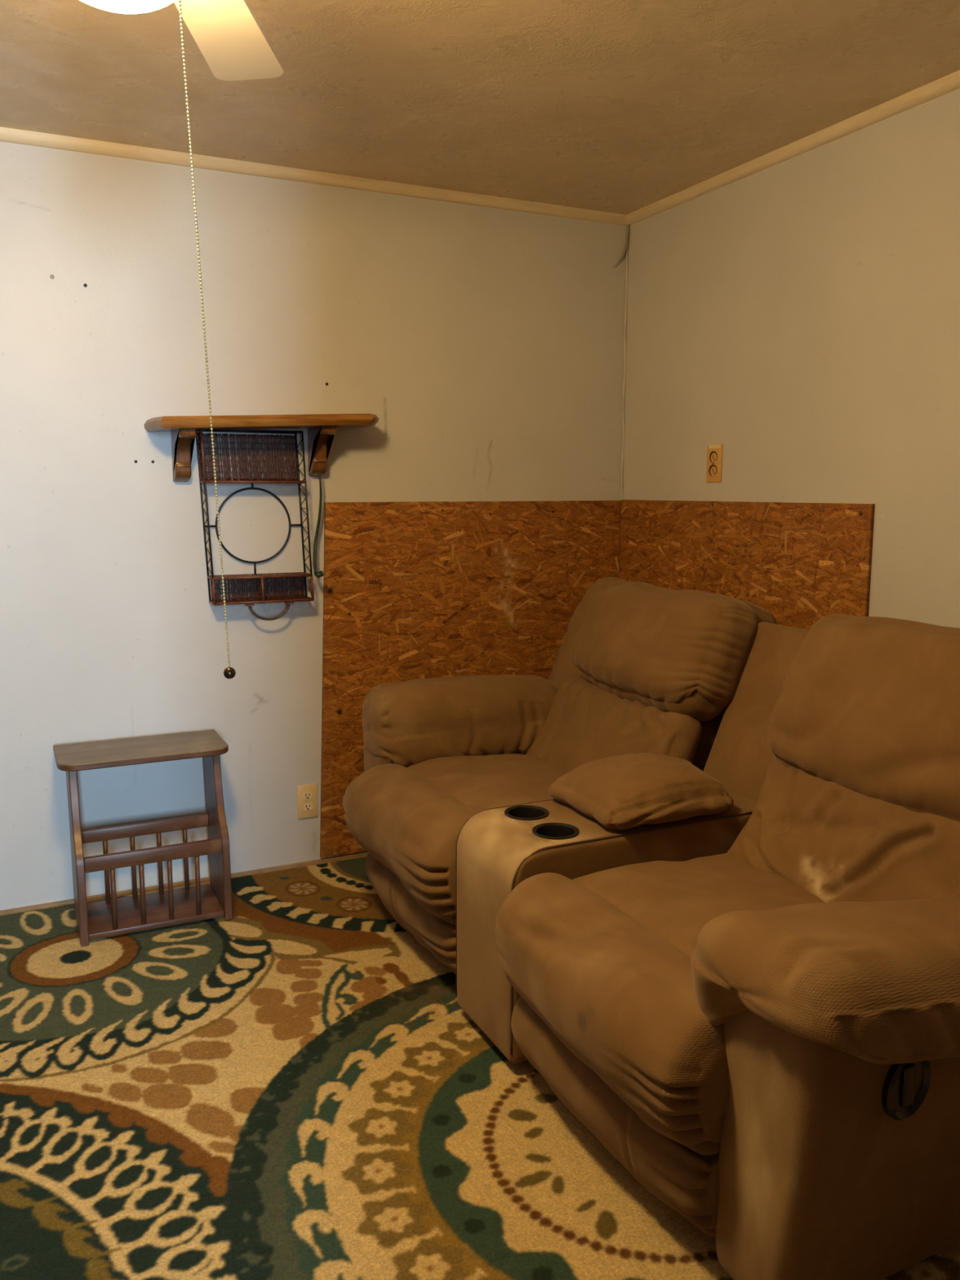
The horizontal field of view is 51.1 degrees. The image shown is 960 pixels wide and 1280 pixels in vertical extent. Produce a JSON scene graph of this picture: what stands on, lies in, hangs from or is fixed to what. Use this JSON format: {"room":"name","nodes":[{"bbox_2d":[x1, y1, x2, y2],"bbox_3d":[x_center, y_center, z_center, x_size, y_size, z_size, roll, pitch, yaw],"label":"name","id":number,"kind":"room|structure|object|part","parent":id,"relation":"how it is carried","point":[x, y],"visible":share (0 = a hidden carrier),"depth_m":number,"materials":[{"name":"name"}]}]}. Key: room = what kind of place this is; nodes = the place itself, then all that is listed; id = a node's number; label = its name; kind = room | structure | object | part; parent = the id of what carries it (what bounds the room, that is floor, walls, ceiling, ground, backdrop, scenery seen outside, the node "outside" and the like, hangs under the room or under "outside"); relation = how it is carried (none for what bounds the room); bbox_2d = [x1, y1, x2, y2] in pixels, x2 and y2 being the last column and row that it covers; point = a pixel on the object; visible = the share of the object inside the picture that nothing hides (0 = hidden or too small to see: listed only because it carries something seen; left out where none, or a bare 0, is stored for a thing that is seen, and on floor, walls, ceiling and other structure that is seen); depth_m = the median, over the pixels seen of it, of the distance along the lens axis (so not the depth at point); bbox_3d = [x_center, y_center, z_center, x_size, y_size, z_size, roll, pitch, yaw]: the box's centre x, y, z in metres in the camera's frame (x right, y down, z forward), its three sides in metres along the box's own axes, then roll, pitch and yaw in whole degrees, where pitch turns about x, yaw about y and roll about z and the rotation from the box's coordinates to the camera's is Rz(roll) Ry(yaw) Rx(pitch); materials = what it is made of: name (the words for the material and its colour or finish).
{"room":"living room","nodes":[
{"label":"living room","id":0,"kind":"room"},
{"bbox_2d":[1,856,365,915],"bbox_3d":[0.141,1.075,1.600,2.950,0.080,4.150,-4,9,-25],"label":"floor","id":1,"kind":"structure","parent":0,"point":[363,856],"depth_m":3.22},
{"bbox_2d":[0,856,959,1279],"bbox_3d":[-0.376,0.960,2.066,2.169,0.006,2.598,-4,9,-25],"label":"area rug","id":2,"kind":"object","parent":1,"relation":"on","point":[294,1086],"visible":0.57,"depth_m":2.02,"materials":[{"name":"multicoloured carpet"}]},
{"bbox_2d":[53,729,232,946],"bbox_3d":[-0.986,0.567,2.974,0.473,0.500,0.320,-4,9,-25],"label":"table","id":3,"kind":"object","parent":2,"relation":"on","point":[114,916],"visible":1,"depth_m":2.93,"materials":[{"name":"brown wood"}]},
{"bbox_3d":[-1.153,0.592,2.869,0.022,0.480,0.270,-4,9,-25],"label":"panel","id":4,"kind":"part","parent":3,"relation":"part of","materials":[{"name":"brown wood"}]},
{"bbox_3d":[-1.012,0.569,3.031,0.374,0.038,0.017,-4,9,-25],"label":"rail","id":5,"kind":"part","parent":3,"relation":"part of","materials":[{"name":"brown wood"}]},
{"bbox_3d":[-0.924,0.610,2.852,0.374,0.042,0.018,-4,9,-25],"label":"rail","id":6,"kind":"part","parent":3,"relation":"part of","materials":[{"name":"brown wood"}]},
{"bbox_2d":[86,883,224,940],"bbox_3d":[-0.973,0.803,2.984,0.374,0.018,0.237,-4,9,-25],"label":"shelf","id":7,"kind":"object","parent":3,"relation":"attached to","point":[100,925],"depth_m":2.95,"materials":[{"name":"brown wood"}]},
{"bbox_3d":[-0.796,0.567,3.038,0.022,0.480,0.270,-4,9,-25],"label":"panel","id":8,"kind":"part","parent":3,"relation":"part of","materials":[{"name":"brown wood"}]},
{"bbox_2d":[342,577,959,1279],"bbox_3d":[0.430,0.409,2.418,1.113,0.981,2.086,-4,9,-25],"label":"reclining loveseat","id":9,"kind":"object","parent":2,"relation":"on","point":[700,874],"visible":1,"depth_m":1.96,"materials":[{"name":"fabric"}]},
{"bbox_3d":[0.062,0.477,3.263,0.874,0.554,0.189,-4,9,-25],"label":"arm","id":10,"kind":"part","parent":9,"relation":"part of"},
{"bbox_2d":[342,763,475,925],"bbox_3d":[-0.161,0.535,2.692,0.253,0.303,0.686,-4,9,-25],"label":"cushion","id":11,"kind":"object","parent":9,"relation":"on","point":[411,820],"depth_m":2.57,"materials":[{"name":"brown fabric"}]},
{"bbox_2d":[407,753,569,813],"bbox_3d":[0.167,0.462,2.838,0.694,0.186,0.655,-4,9,-25],"label":"seat cushion","id":12,"kind":"object","parent":9,"relation":"on","point":[467,783],"depth_m":2.80,"materials":[{"name":"brown fabric"}]},
{"bbox_2d":[495,872,728,1155],"bbox_3d":[0.248,0.661,1.837,0.258,0.301,0.673,-4,9,-25],"label":"footrest","id":13,"kind":"object","parent":9,"relation":"on","point":[597,971],"depth_m":1.71,"materials":[{"name":"brown fabric"}]},
{"bbox_2d":[525,674,702,771],"bbox_3d":[0.365,0.306,2.916,0.230,0.318,0.664,-4,9,-25],"label":"lumbar cushion","id":14,"kind":"object","parent":9,"relation":"on","point":[585,719],"depth_m":2.89,"materials":[{"name":"brown fabric"}]},
{"bbox_3d":[0.382,0.338,2.379,0.360,0.120,0.320,-4,9,-25],"label":"console lid","id":15,"kind":"part","parent":9,"relation":"part of","materials":[{"name":"brown fabric"}]},
{"bbox_3d":[0.511,0.155,3.059,0.389,0.655,0.750,-4,9,-25],"label":"backrest","id":16,"kind":"part","parent":9,"relation":"part of","materials":[{"name":"brown fabric"}]},
{"bbox_2d":[570,582,757,720],"bbox_3d":[0.495,0.020,2.887,0.273,0.349,0.668,-4,9,-25],"label":"cushion","id":17,"kind":"object","parent":9,"relation":"on","point":[641,651],"depth_m":2.70,"materials":[{"name":"brown fabric"}]},
{"bbox_2d":[572,853,824,956],"bbox_3d":[0.579,0.589,1.988,0.693,0.188,0.642,-4,9,-25],"label":"seat cushion","id":18,"kind":"object","parent":9,"relation":"on","point":[664,900],"depth_m":2.03,"materials":[{"name":"brown fabric"}]},
{"bbox_3d":[0.763,0.216,2.551,0.307,0.495,0.287,-4,9,-25],"label":"console backrest","id":19,"kind":"part","parent":9,"relation":"part of","materials":[{"name":"brown fabric"}]},
{"bbox_3d":[0.809,0.716,1.671,0.895,0.554,0.204,-4,9,-25],"label":"arm","id":20,"kind":"part","parent":9,"relation":"part of"},
{"bbox_2d":[727,755,959,902],"bbox_3d":[0.782,0.436,2.051,0.232,0.319,0.660,-4,9,-25],"label":"lumbar cushion","id":21,"kind":"object","parent":9,"relation":"on","point":[824,830],"depth_m":2.02,"materials":[{"name":"brown fabric"}]},
{"bbox_2d":[767,613,959,822],"bbox_3d":[0.880,0.164,2.082,0.283,0.395,0.644,-4,9,-25],"label":"cushion","id":22,"kind":"object","parent":9,"relation":"on","point":[864,726],"depth_m":2.04,"materials":[{"name":"brown fabric"}]},
{"bbox_3d":[0.610,0.640,1.459,0.086,0.102,0.042,-4,9,-25],"label":"recline handle","id":23,"kind":"part","parent":9,"relation":"part of","materials":[{"name":"black plastic"}]},
{"bbox_3d":[0.616,0.641,1.444,0.022,0.062,0.009,-4,9,-25],"label":"lever","id":24,"kind":"part","parent":9,"relation":"part of","materials":[{"name":"black plastic"}]},
{"bbox_2d":[0,141,626,910],"bbox_3d":[-0.731,-0.340,3.236,2.950,2.352,0.100,-4,9,-25],"label":"wall","id":25,"kind":"structure","parent":0,"point":[485,344],"depth_m":3.13,"materials":[{"name":"white paint"}]},
{"bbox_2d":[0,851,368,915],"bbox_3d":[-0.716,0.767,3.345,2.730,0.010,0.016,-4,9,-25],"label":"baseboard","id":26,"kind":"structure","parent":25,"relation":"attached to","point":[5,912],"depth_m":3.23,"materials":[{"name":"wood"}]},
{"bbox_2d":[143,413,378,481],"bbox_3d":[-0.650,-0.590,3.069,0.692,0.212,0.200,-4,9,-25],"label":"wall shelf","id":27,"kind":"object","parent":25,"relation":"attached to","point":[322,428],"visible":1,"depth_m":3.01,"materials":[{"name":"brown wood"}]},
{"bbox_2d":[195,428,314,620],"bbox_3d":[-0.700,-0.355,3.140,0.339,0.591,0.086,-4,9,-25],"label":"rack","id":28,"kind":"object","parent":27,"relation":"hanging from","point":[255,580],"visible":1,"depth_m":3.15,"materials":[{"name":"black metal"}]},
{"bbox_2d":[195,429,306,483],"bbox_3d":[-0.706,-0.565,3.105,0.323,0.159,0.086,-4,9,-25],"label":"basket","id":29,"kind":"object","parent":28,"relation":"on","point":[242,450],"depth_m":3.13,"materials":[{"name":"wicker"}]},
{"bbox_2d":[206,572,314,605],"bbox_3d":[-0.692,-0.163,3.172,0.321,0.087,0.086,-4,9,-25],"label":"basket","id":30,"kind":"object","parent":28,"relation":"on","point":[255,580],"depth_m":3.18,"materials":[{"name":"wicker"}]},
{"bbox_2d":[312,471,323,577],"bbox_3d":[-0.519,-0.369,3.206,0.033,0.338,0.078,-2,9,-14],"label":"strap","id":31,"kind":"object","parent":27,"relation":"hanging from","point":[318,574],"visible":1,"depth_m":3.21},
{"bbox_2d":[297,783,317,818],"bbox_3d":[-0.581,0.543,3.380,0.069,0.115,0.009,-4,9,-25],"label":"wall outlet","id":32,"kind":"object","parent":25,"relation":"attached to","point":[307,794],"visible":1,"depth_m":3.38,"materials":[{"name":"beige plastic"}]},
{"bbox_2d":[302,803,312,811],"bbox_3d":[-0.579,0.563,3.381,0.033,0.025,0.003,-4,9,-25],"label":"socket","id":33,"kind":"object","parent":32,"relation":"attached to","point":[306,806],"depth_m":3.38,"materials":[{"name":"beige plastic"}]},
{"bbox_2d":[302,791,312,799],"bbox_3d":[-0.579,0.524,3.375,0.033,0.025,0.003,-4,9,-25],"label":"socket","id":34,"kind":"object","parent":32,"relation":"attached to","point":[306,795],"depth_m":3.37,"materials":[{"name":"beige plastic"}]},
{"bbox_2d":[0,126,626,226],"bbox_3d":[-0.705,-1.420,3.018,2.746,0.032,0.022,-4,9,-25],"label":"trim","id":35,"kind":"structure","parent":25,"relation":"attached to","point":[6,135],"depth_m":3.08,"materials":[{"name":"brown wood"}]},
{"bbox_2d":[320,500,620,857],"bbox_3d":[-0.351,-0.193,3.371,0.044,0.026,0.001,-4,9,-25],"label":"board","id":36,"kind":"object","parent":25,"relation":"attached to","point":[412,590],"visible":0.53,"depth_m":3.48,"materials":[{"name":"brown wood"}]},
{"bbox_2d":[613,224,629,266],"bbox_3d":[0.508,-1.415,3.601,0.062,0.158,0.017,-5,10,-31],"label":"strip","id":37,"kind":"object","parent":25,"relation":"attached to","point":[628,225],"visible":1,"depth_m":3.60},
{"bbox_2d":[0,0,959,214],"bbox_3d":[0.144,-1.212,1.258,2.950,0.080,4.150,-4,9,-25],"label":"ceiling","id":38,"kind":"structure","parent":0,"point":[624,107],"depth_m":2.44,"materials":[{"name":"paint"}]},
{"bbox_2d":[80,0,283,679],"bbox_3d":[-0.451,-0.575,1.449,0.878,1.237,0.868,-8,12,-44],"label":"ceiling fan","id":39,"kind":"object","parent":38,"relation":"hanging from","point":[228,35],"depth_m":1.71,"materials":[{"name":"white metal"}]},
{"bbox_3d":[-0.500,-0.945,1.373,0.238,0.137,0.238,-4,9,-25],"label":"lamp shade","id":40,"kind":"part","parent":39,"relation":"part of","materials":[{"name":"white glass"}]},
{"bbox_3d":[-0.384,-0.473,1.345,0.075,1.066,0.035,4,9,23],"label":"pull chain","id":41,"kind":"part","parent":39,"relation":"part of","materials":[{"name":"silver metal"}]},
{"bbox_3d":[-0.441,-1.056,1.734,0.132,0.015,0.417,0,9,0],"label":"blade","id":42,"kind":"part","parent":39,"relation":"part of","materials":[{"name":"white wood"}]},
{"bbox_3d":[-0.354,0.047,1.420,0.017,0.017,0.017,-4,9,-25],"label":"ball knob","id":43,"kind":"part","parent":39,"relation":"part of","materials":[{"name":"gold metal"}]},
{"bbox_2d":[622,88,959,627],"bbox_3d":[1.428,-0.158,2.037,0.100,2.352,4.150,-4,9,-25],"label":"wall","id":44,"kind":"structure","parent":0,"point":[798,316],"depth_m":2.81,"materials":[{"name":"white paint"}]},
{"bbox_2d":[620,233,628,506],"bbox_3d":[0.530,-0.991,3.687,0.011,0.990,0.013,-4,9,-25],"label":"trim","id":45,"kind":"structure","parent":44,"relation":"attached to","point":[626,260],"depth_m":3.69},
{"bbox_2d":[706,444,722,482],"bbox_3d":[0.760,-0.574,3.261,0.010,0.121,0.075,-4,9,-25],"label":"wall outlet","id":46,"kind":"object","parent":44,"relation":"attached to","point":[714,452],"visible":1,"depth_m":3.26,"materials":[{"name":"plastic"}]},
{"bbox_2d":[708,464,716,475],"bbox_3d":[0.758,-0.551,3.265,0.007,0.037,0.038,-4,9,-25],"label":"socket","id":47,"kind":"object","parent":46,"relation":"attached to","point":[712,468],"depth_m":3.27,"materials":[{"name":"beige plastic"}]},
{"bbox_2d":[709,451,717,462],"bbox_3d":[0.758,-0.594,3.258,0.007,0.037,0.038,-4,9,-25],"label":"socket","id":48,"kind":"object","parent":46,"relation":"attached to","point":[713,455],"depth_m":3.26,"materials":[{"name":"beige plastic"}]},
{"bbox_2d":[619,499,875,629],"bbox_3d":[0.790,0.153,3.300,0.012,1.206,1.203,-4,9,-25],"label":"board","id":49,"kind":"object","parent":44,"relation":"attached to","point":[802,564],"visible":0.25,"depth_m":3.07,"materials":[{"name":"brown wood"}]},
{"bbox_2d":[626,70,959,225],"bbox_3d":[1.376,-1.242,1.847,0.022,0.032,3.946,-4,9,-25],"label":"trim","id":50,"kind":"structure","parent":44,"relation":"attached to","point":[948,83],"depth_m":2.79,"materials":[{"name":"brown wood"}]}
]}

